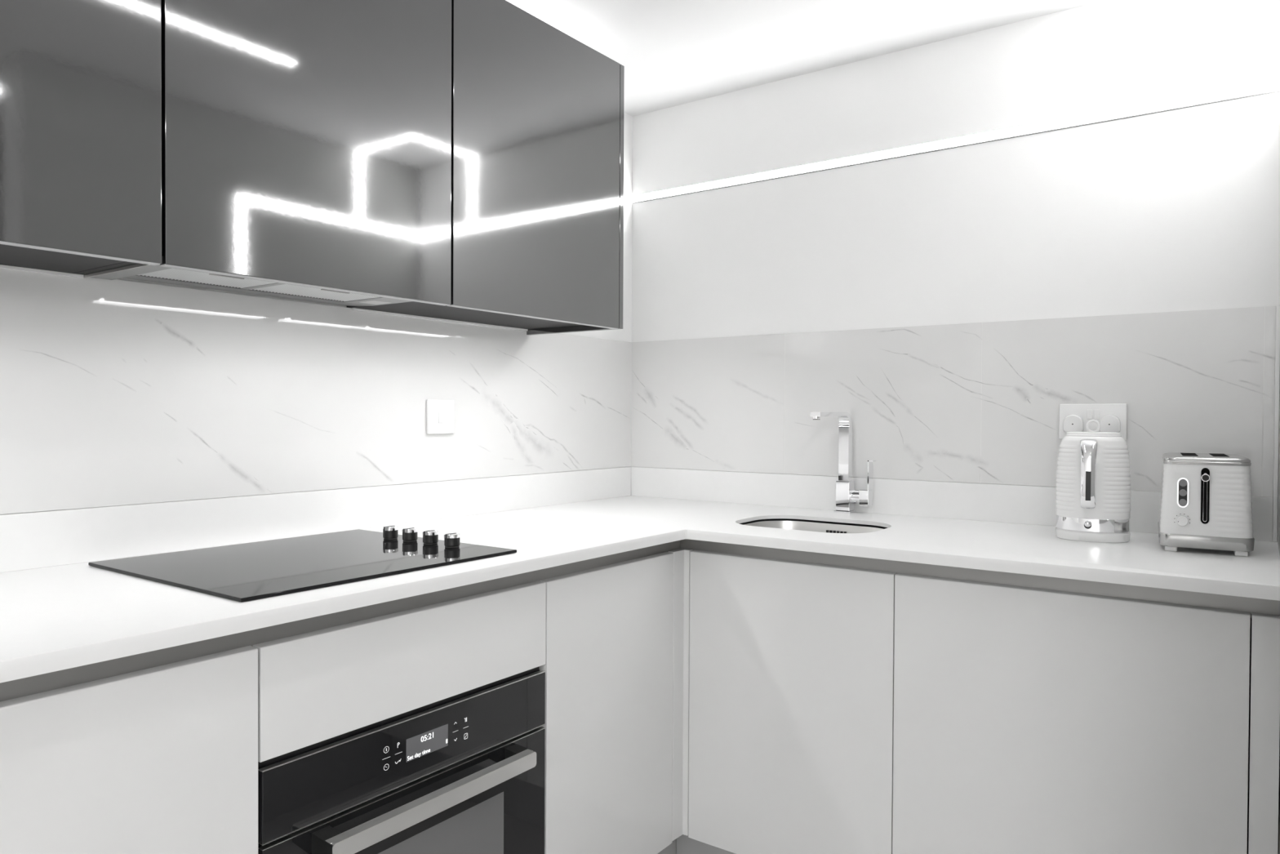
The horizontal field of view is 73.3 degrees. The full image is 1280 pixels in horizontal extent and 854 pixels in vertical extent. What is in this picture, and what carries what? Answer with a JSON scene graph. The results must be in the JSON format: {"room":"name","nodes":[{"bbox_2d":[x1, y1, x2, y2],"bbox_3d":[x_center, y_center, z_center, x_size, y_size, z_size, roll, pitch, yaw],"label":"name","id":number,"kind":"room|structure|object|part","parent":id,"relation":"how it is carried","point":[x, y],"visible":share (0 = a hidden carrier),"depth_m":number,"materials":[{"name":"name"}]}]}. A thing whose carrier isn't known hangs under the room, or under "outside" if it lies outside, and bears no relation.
{"room":"kitchen","nodes":[
{"label":"kitchen","id":0,"kind":"room"},
{"bbox_2d":[0,112,632,515],"bbox_3d":[-1.537,0.072,0.878,0.120,2.170,5.400,1,1,36],"label":"wall","id":1,"kind":"structure","parent":0,"point":[624,334],"depth_m":2.83,"materials":[{"name":"paint"}]},
{"bbox_2d":[0,0,161,273],"bbox_3d":[-1.038,-0.594,1.168,0.334,0.692,0.598,1,1,36],"label":"upper cabinet","id":2,"kind":"object","parent":1,"relation":"attached to","point":[81,80],"visible":1,"depth_m":1.23,"materials":[{"name":"paint"}]},
{"bbox_2d":[0,264,83,277],"bbox_3d":[-1.379,-0.261,0.975,0.006,0.005,1.348,1,1,36],"label":"rail","id":3,"kind":"object","parent":2,"relation":"attached to","point":[2,266],"visible":1,"depth_m":1.47,"materials":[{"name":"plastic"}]},
{"bbox_2d":[72,0,451,307],"bbox_3d":[-0.694,-0.599,1.647,0.334,0.692,0.579,1,1,36],"label":"upper cabinet","id":4,"kind":"object","parent":1,"relation":"attached to","point":[305,143],"visible":0.9,"depth_m":1.52,"materials":[{"name":"paint"}]},
{"bbox_2d":[84,262,410,306],"bbox_3d":[-0.709,-0.274,1.660,0.285,0.020,0.545,1,1,36],"label":"extractor hood","id":5,"kind":"object","parent":4,"relation":"attached to","point":[157,273],"visible":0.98,"depth_m":1.61,"materials":[{"name":"metal"}]},
{"bbox_2d":[359,300,391,304],"bbox_3d":[-0.570,-0.268,1.851,0.052,0.002,0.046,1,1,36],"label":"lamp","id":6,"kind":"object","parent":5,"relation":"on","point":[368,302],"depth_m":1.85,"materials":[{"name":"grey plastic"}]},
{"bbox_2d":[0,267,631,514],"bbox_3d":[-0.962,-0.063,1.569,0.004,0.413,3.196,1,1,36],"label":"backsplash","id":7,"kind":"structure","parent":1,"relation":"attached to","point":[114,392],"depth_m":1.80,"materials":[{"name":"stone"}]},
{"bbox_2d":[426,399,453,434],"bbox_3d":[-0.506,-0.026,2.189,0.011,0.087,0.087,1,1,36],"label":"light switch","id":8,"kind":"object","parent":7,"relation":"attached to","point":[440,412],"visible":1,"depth_m":2.18,"materials":[{"name":"white plastic"}]},
{"bbox_2d":[351,0,624,335],"bbox_3d":[-0.353,-0.603,2.121,0.334,0.692,0.600,1,1,36],"label":"upper cabinet","id":9,"kind":"object","parent":1,"relation":"attached to","point":[537,111],"depth_m":1.99,"materials":[{"name":"paint"}]},
{"bbox_3d":[-0.491,-0.273,2.212,0.006,0.005,0.582,1,1,36],"label":"cabinet light rail","id":10,"kind":"part","parent":9,"relation":"part of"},
{"bbox_3d":[-0.228,-0.602,2.026,0.020,0.690,0.573,1,1,36],"label":"door","id":11,"kind":"part","parent":9,"relation":"part of","materials":[{"name":"paint"}]},
{"bbox_3d":[-0.183,-0.606,2.358,0.334,0.690,0.016,1,1,36],"label":"panel","id":12,"kind":"part","parent":9,"relation":"part of","materials":[{"name":"paint"}]},
{"bbox_2d":[257,666,545,853],"bbox_3d":[-0.545,0.737,1.592,0.556,0.532,0.594,1,1,36],"label":"oven","id":13,"kind":"object","parent":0,"point":[462,773],"visible":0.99,"depth_m":1.44,"materials":[{"name":"black glass"}]},
{"bbox_3d":[-0.459,0.622,1.278,0.050,0.034,0.030,1,1,36],"label":"handle post","id":14,"kind":"part","parent":13,"relation":"part of","materials":[{"name":"black metal"}]},
{"bbox_3d":[-0.370,0.798,1.466,0.020,0.404,0.594,1,1,36],"label":"door","id":15,"kind":"part","parent":13,"relation":"part of","materials":[{"name":"black glass"}]},
{"bbox_3d":[-0.364,0.596,1.461,0.011,0.001,0.594,1,1,36],"label":"edge trim","id":16,"kind":"part","parent":13,"relation":"part of","materials":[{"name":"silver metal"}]},
{"bbox_3d":[-0.364,0.589,1.461,0.011,0.001,0.594,1,1,36],"label":"trim","id":17,"kind":"part","parent":13,"relation":"part of","materials":[{"name":"silver metal"}]},
{"bbox_3d":[-0.364,0.484,1.459,0.011,0.002,0.594,1,1,36],"label":"edge trim","id":18,"kind":"part","parent":13,"relation":"part of","materials":[{"name":"black metal"}]},
{"bbox_3d":[-0.328,0.619,1.433,0.021,0.028,0.434,1,1,36],"label":"handle","id":19,"kind":"part","parent":13,"relation":"part of","materials":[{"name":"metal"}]},
{"bbox_3d":[-0.223,0.618,1.606,0.050,0.034,0.030,1,1,36],"label":"handle post","id":20,"kind":"part","parent":13,"relation":"part of","materials":[{"name":"black plastic"}]},
{"bbox_2d":[506,0,1104,116],"bbox_3d":[0.141,-1.018,-0.338,4.400,0.060,5.400,1,1,36],"label":"ceiling","id":21,"kind":"structure","parent":0,"point":[672,53],"depth_m":2.22,"materials":[{"name":"paint"}]},
{"bbox_2d":[631,0,1279,848],"bbox_3d":[0.776,0.064,2.368,1.900,2.170,0.120,1,1,36],"label":"wall","id":22,"kind":"structure","parent":0,"point":[1176,210],"depth_m":2.21,"materials":[{"name":"paint"}]},
{"bbox_2d":[631,306,1275,497],"bbox_3d":[0.674,-0.065,2.363,1.735,0.413,0.004,1,1,36],"label":"backsplash","id":23,"kind":"structure","parent":22,"relation":"attached to","point":[977,402],"depth_m":2.25,"materials":[{"name":"stone"}]},
{"bbox_2d":[1058,403,1127,439],"bbox_3d":[1.082,-0.013,2.060,0.145,0.086,0.012,1,1,36],"label":"double socket","id":24,"kind":"object","parent":23,"relation":"attached to","point":[1087,412],"visible":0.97,"depth_m":2.06,"materials":[{"name":"white plastic"}]},
{"bbox_2d":[1062,414,1084,431],"bbox_3d":[1.044,-0.009,2.073,0.043,0.042,0.017,1,1,36],"label":"plug","id":25,"kind":"object","parent":24,"relation":"attached to","point":[1072,423],"visible":0.94,"depth_m":2.07,"materials":[{"name":"white plastic"}]},
{"bbox_2d":[1099,414,1120,432],"bbox_3d":[1.107,-0.008,2.028,0.043,0.042,0.017,1,1,36],"label":"plug","id":26,"kind":"object","parent":24,"relation":"attached to","point":[1108,423],"visible":0.88,"depth_m":2.02,"materials":[{"name":"white plastic"}]},
{"bbox_2d":[631,80,1279,203],"bbox_3d":[0.683,-0.746,2.360,1.736,0.026,0.015,1,1,36],"label":"led strip","id":27,"kind":"object","parent":22,"relation":"attached to","point":[1272,86],"visible":1,"depth_m":2.20,"materials":[{"name":"white plastic"}]},
{"bbox_2d":[1272,305,1279,542],"bbox_3d":[1.375,-0.006,1.859,0.008,0.510,0.005,1,1,36],"label":"trim","id":28,"kind":"structure","parent":22,"relation":"attached to","point":[1277,307],"depth_m":1.86,"materials":[{"name":"white plastic"}]},
{"bbox_2d":[1277,403,1279,853],"bbox_3d":[1.039,0.080,1.256,0.150,2.170,1.380,1,1,36],"label":"wall","id":29,"kind":"structure","parent":0,"point":[1278,513],"depth_m":1.73,"materials":[{"name":"grey paint"}]},
{"bbox_3d":[0.130,1.206,-0.309,4.400,0.050,5.400,1,1,36],"label":"floor","id":30,"kind":"structure","parent":0,"visible":0},
{"bbox_2d":[0,645,257,853],"bbox_3d":[-0.928,0.661,1.127,0.532,0.704,0.596,1,1,36],"label":"base cabinet","id":31,"kind":"object","parent":30,"relation":"on","point":[162,759],"visible":0.76,"depth_m":1.08,"materials":[{"name":"white laminate"}]},
{"bbox_2d":[0,495,1279,683],"bbox_3d":[-0.259,0.263,1.070,1.737,0.023,3.200,1,1,36],"label":"countertop","id":32,"kind":"structure","parent":31,"relation":"on","point":[56,618],"depth_m":1.56,"materials":[{"name":"white stone"}]},
{"bbox_2d":[88,525,516,601],"bbox_3d":[-0.599,0.226,1.581,0.491,0.033,0.556,1,1,36],"label":"cooktop","id":33,"kind":"object","parent":32,"relation":"in","point":[252,571],"visible":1,"depth_m":1.52,"materials":[{"name":"black glass"}]},
{"bbox_3d":[-0.521,0.232,1.797,0.028,0.004,0.028,1,1,36],"label":"knob","id":34,"kind":"part","parent":33,"relation":"part of","materials":[{"name":"black plastic"}]},
{"bbox_3d":[-0.521,0.223,1.797,0.030,0.016,0.030,1,1,36],"label":"knob","id":35,"kind":"part","parent":33,"relation":"part of","materials":[{"name":"black plastic"}]},
{"bbox_3d":[-0.472,0.233,1.767,0.028,0.004,0.028,1,1,36],"label":"knob","id":36,"kind":"part","parent":33,"relation":"part of","materials":[{"name":"black plastic"}]},
{"bbox_3d":[-0.472,0.223,1.767,0.030,0.016,0.030,1,1,36],"label":"knob","id":37,"kind":"part","parent":33,"relation":"part of","materials":[{"name":"black plastic"}]},
{"bbox_3d":[-0.421,0.233,1.731,0.028,0.004,0.028,1,1,36],"label":"knob","id":38,"kind":"part","parent":33,"relation":"part of","materials":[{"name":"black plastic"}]},
{"bbox_3d":[-0.421,0.224,1.731,0.030,0.016,0.030,1,1,36],"label":"knob","id":39,"kind":"part","parent":33,"relation":"part of","materials":[{"name":"black plastic"}]},
{"bbox_3d":[-0.369,0.234,1.692,0.028,0.004,0.028,1,1,36],"label":"knob","id":40,"kind":"part","parent":33,"relation":"part of","materials":[{"name":"black plastic"}]},
{"bbox_3d":[-0.369,0.225,1.692,0.030,0.016,0.030,1,1,36],"label":"knob","id":41,"kind":"part","parent":33,"relation":"part of","materials":[{"name":"black plastic"}]},
{"bbox_2d":[0,466,631,573],"bbox_3d":[-0.963,0.193,1.571,0.005,0.096,3.194,1,1,36],"label":"upstand","id":42,"kind":"object","parent":32,"relation":"on","point":[46,539],"visible":1,"depth_m":1.81,"materials":[{"name":"white stone"}]},
{"bbox_2d":[0,540,680,702],"bbox_3d":[-0.577,0.296,1.201,0.012,0.049,2.333,1,1,36],"label":"channel","id":43,"kind":"object","parent":32,"relation":"attached to","point":[24,686],"visible":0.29,"depth_m":1.27,"materials":[{"name":"metal"}]},
{"bbox_2d":[738,518,887,533],"bbox_3d":[0.429,0.349,2.147,0.430,0.197,0.340,1,1,36],"label":"sink","id":44,"kind":"object","parent":32,"relation":"in","point":[784,523],"visible":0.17,"depth_m":2.28,"materials":[{"name":"silver metal"}]},
{"bbox_2d":[809,412,875,513],"bbox_3d":[0.545,0.099,2.310,0.109,0.279,0.228,1,1,36],"label":"mixer tap","id":45,"kind":"object","parent":32,"relation":"on","point":[846,496],"visible":1,"depth_m":2.39,"materials":[{"name":"silver metal"}]},
{"bbox_3d":[0.518,0.055,2.325,0.029,0.191,0.219,1,1,36],"label":"spout","id":46,"kind":"part","parent":45,"relation":"part of","materials":[{"name":"silver metal"}]},
{"bbox_3d":[0.572,0.235,2.404,0.047,0.005,0.045,1,1,36],"label":"plate","id":47,"kind":"part","parent":45,"relation":"part of","materials":[{"name":"silver metal"}]},
{"bbox_3d":[0.637,0.132,2.358,0.015,0.082,0.033,1,1,36],"label":"lever","id":48,"kind":"part","parent":45,"relation":"part of","materials":[{"name":"silver metal"}]},
{"bbox_2d":[631,466,1272,542],"bbox_3d":[0.671,0.191,2.367,1.722,0.096,0.005,1,1,36],"label":"upstand","id":49,"kind":"object","parent":32,"relation":"on","point":[999,503],"visible":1,"depth_m":2.33,"materials":[{"name":"white stone"}]},
{"bbox_2d":[1055,419,1131,542],"bbox_3d":[0.996,0.116,1.893,0.148,0.262,0.189,1,1,28],"label":"kettle","id":50,"kind":"object","parent":32,"relation":"on","point":[1093,496],"visible":1,"depth_m":1.84,"materials":[{"name":"white plastic"}]},
{"bbox_3d":[0.959,0.208,1.844,0.013,0.014,0.010,1,1,28],"label":"switch lever","id":51,"kind":"part","parent":50,"relation":"part of","materials":[{"name":"silver metal"}]},
{"bbox_3d":[0.959,0.100,1.840,0.034,0.150,0.058,1,1,28],"label":"handle","id":52,"kind":"part","parent":50,"relation":"part of","materials":[{"name":"silver metal"}]},
{"bbox_3d":[1.003,0.016,1.904,0.109,0.010,0.105,1,1,28],"label":"lid","id":53,"kind":"part","parent":50,"relation":"part of","materials":[{"name":"white plastic"}]},
{"bbox_2d":[1157,452,1254,556],"bbox_3d":[1.169,0.153,1.786,0.159,0.192,0.248,1,1,31],"label":"toaster","id":54,"kind":"object","parent":32,"relation":"on","point":[1206,503],"visible":1,"depth_m":1.69,"materials":[{"name":"white plastic"}]},
{"bbox_3d":[1.078,0.130,1.708,0.015,0.054,0.004,1,1,31],"label":"button panel","id":55,"kind":"part","parent":54,"relation":"part of","materials":[{"name":"black plastic"}]},
{"bbox_3d":[1.109,0.138,1.688,0.007,0.096,0.001,1,1,31],"label":"slot trim","id":56,"kind":"part","parent":54,"relation":"part of","materials":[{"name":"black plastic"}]},
{"bbox_3d":[1.109,0.099,1.687,0.013,0.014,0.014,1,1,31],"label":"lever","id":57,"kind":"part","parent":54,"relation":"part of","materials":[{"name":"black plastic"}]},
{"bbox_2d":[253,580,546,762],"bbox_3d":[-0.578,0.656,1.615,0.532,0.704,0.598,1,1,36],"label":"drawer front","id":58,"kind":"object","parent":30,"relation":"on","point":[317,686],"visible":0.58,"depth_m":1.40,"materials":[{"name":"white laminate"}]},
{"bbox_2d":[538,551,673,853],"bbox_3d":[-0.269,0.652,2.045,0.532,0.704,0.454,1,1,36],"label":"base cabinet","id":59,"kind":"object","parent":30,"relation":"on","point":[608,666],"visible":0.46,"depth_m":1.87,"materials":[{"name":"white laminate"}]},
{"bbox_2d":[668,548,693,840],"bbox_3d":[0.097,0.651,2.102,0.033,0.701,0.062,1,1,36],"label":"filler panel","id":60,"kind":"object","parent":59,"relation":"attached to","point":[681,658],"visible":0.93,"depth_m":2.10,"materials":[{"name":"white laminate"}]},
{"bbox_2d":[657,838,676,853],"bbox_3d":[-0.596,1.087,1.242,0.016,0.141,2.366,1,1,36],"label":"plinth","id":61,"kind":"object","parent":30,"relation":"on","point":[672,848],"visible":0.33,"depth_m":2.17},
{"bbox_2d":[676,834,734,853],"bbox_3d":[0.594,1.085,1.834,1.222,0.141,0.016,1,1,36],"label":"plinth","id":62,"kind":"object","parent":30,"relation":"on","point":[685,845],"visible":0.33,"depth_m":2.15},
{"bbox_2d":[688,550,897,853],"bbox_3d":[0.475,0.654,2.163,0.505,0.704,0.514,1,1,36],"label":"base cabinet","id":63,"kind":"object","parent":30,"relation":"on","point":[791,678],"visible":0.67,"depth_m":1.94,"materials":[{"name":"white laminate"}]},
{"bbox_2d":[892,572,1279,853],"bbox_3d":[0.945,0.661,1.825,0.649,0.704,0.514,1,1,36],"label":"base cabinet","id":64,"kind":"object","parent":30,"relation":"on","point":[1028,720],"depth_m":1.60,"materials":[{"name":"white laminate"}]},
{"bbox_2d":[680,538,1279,617],"bbox_3d":[0.588,0.294,1.797,1.208,0.049,0.012,1,1,36],"label":"channel","id":65,"kind":"object","parent":64,"relation":"attached to","point":[1251,605],"visible":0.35,"depth_m":1.70,"materials":[{"name":"metal"}]},
{"bbox_3d":[1.048,0.667,1.447,0.040,0.704,0.020,1,1,36],"label":"filler panel","id":66,"kind":"part","parent":64,"relation":"part of","materials":[{"name":"white laminate"}]}
]}

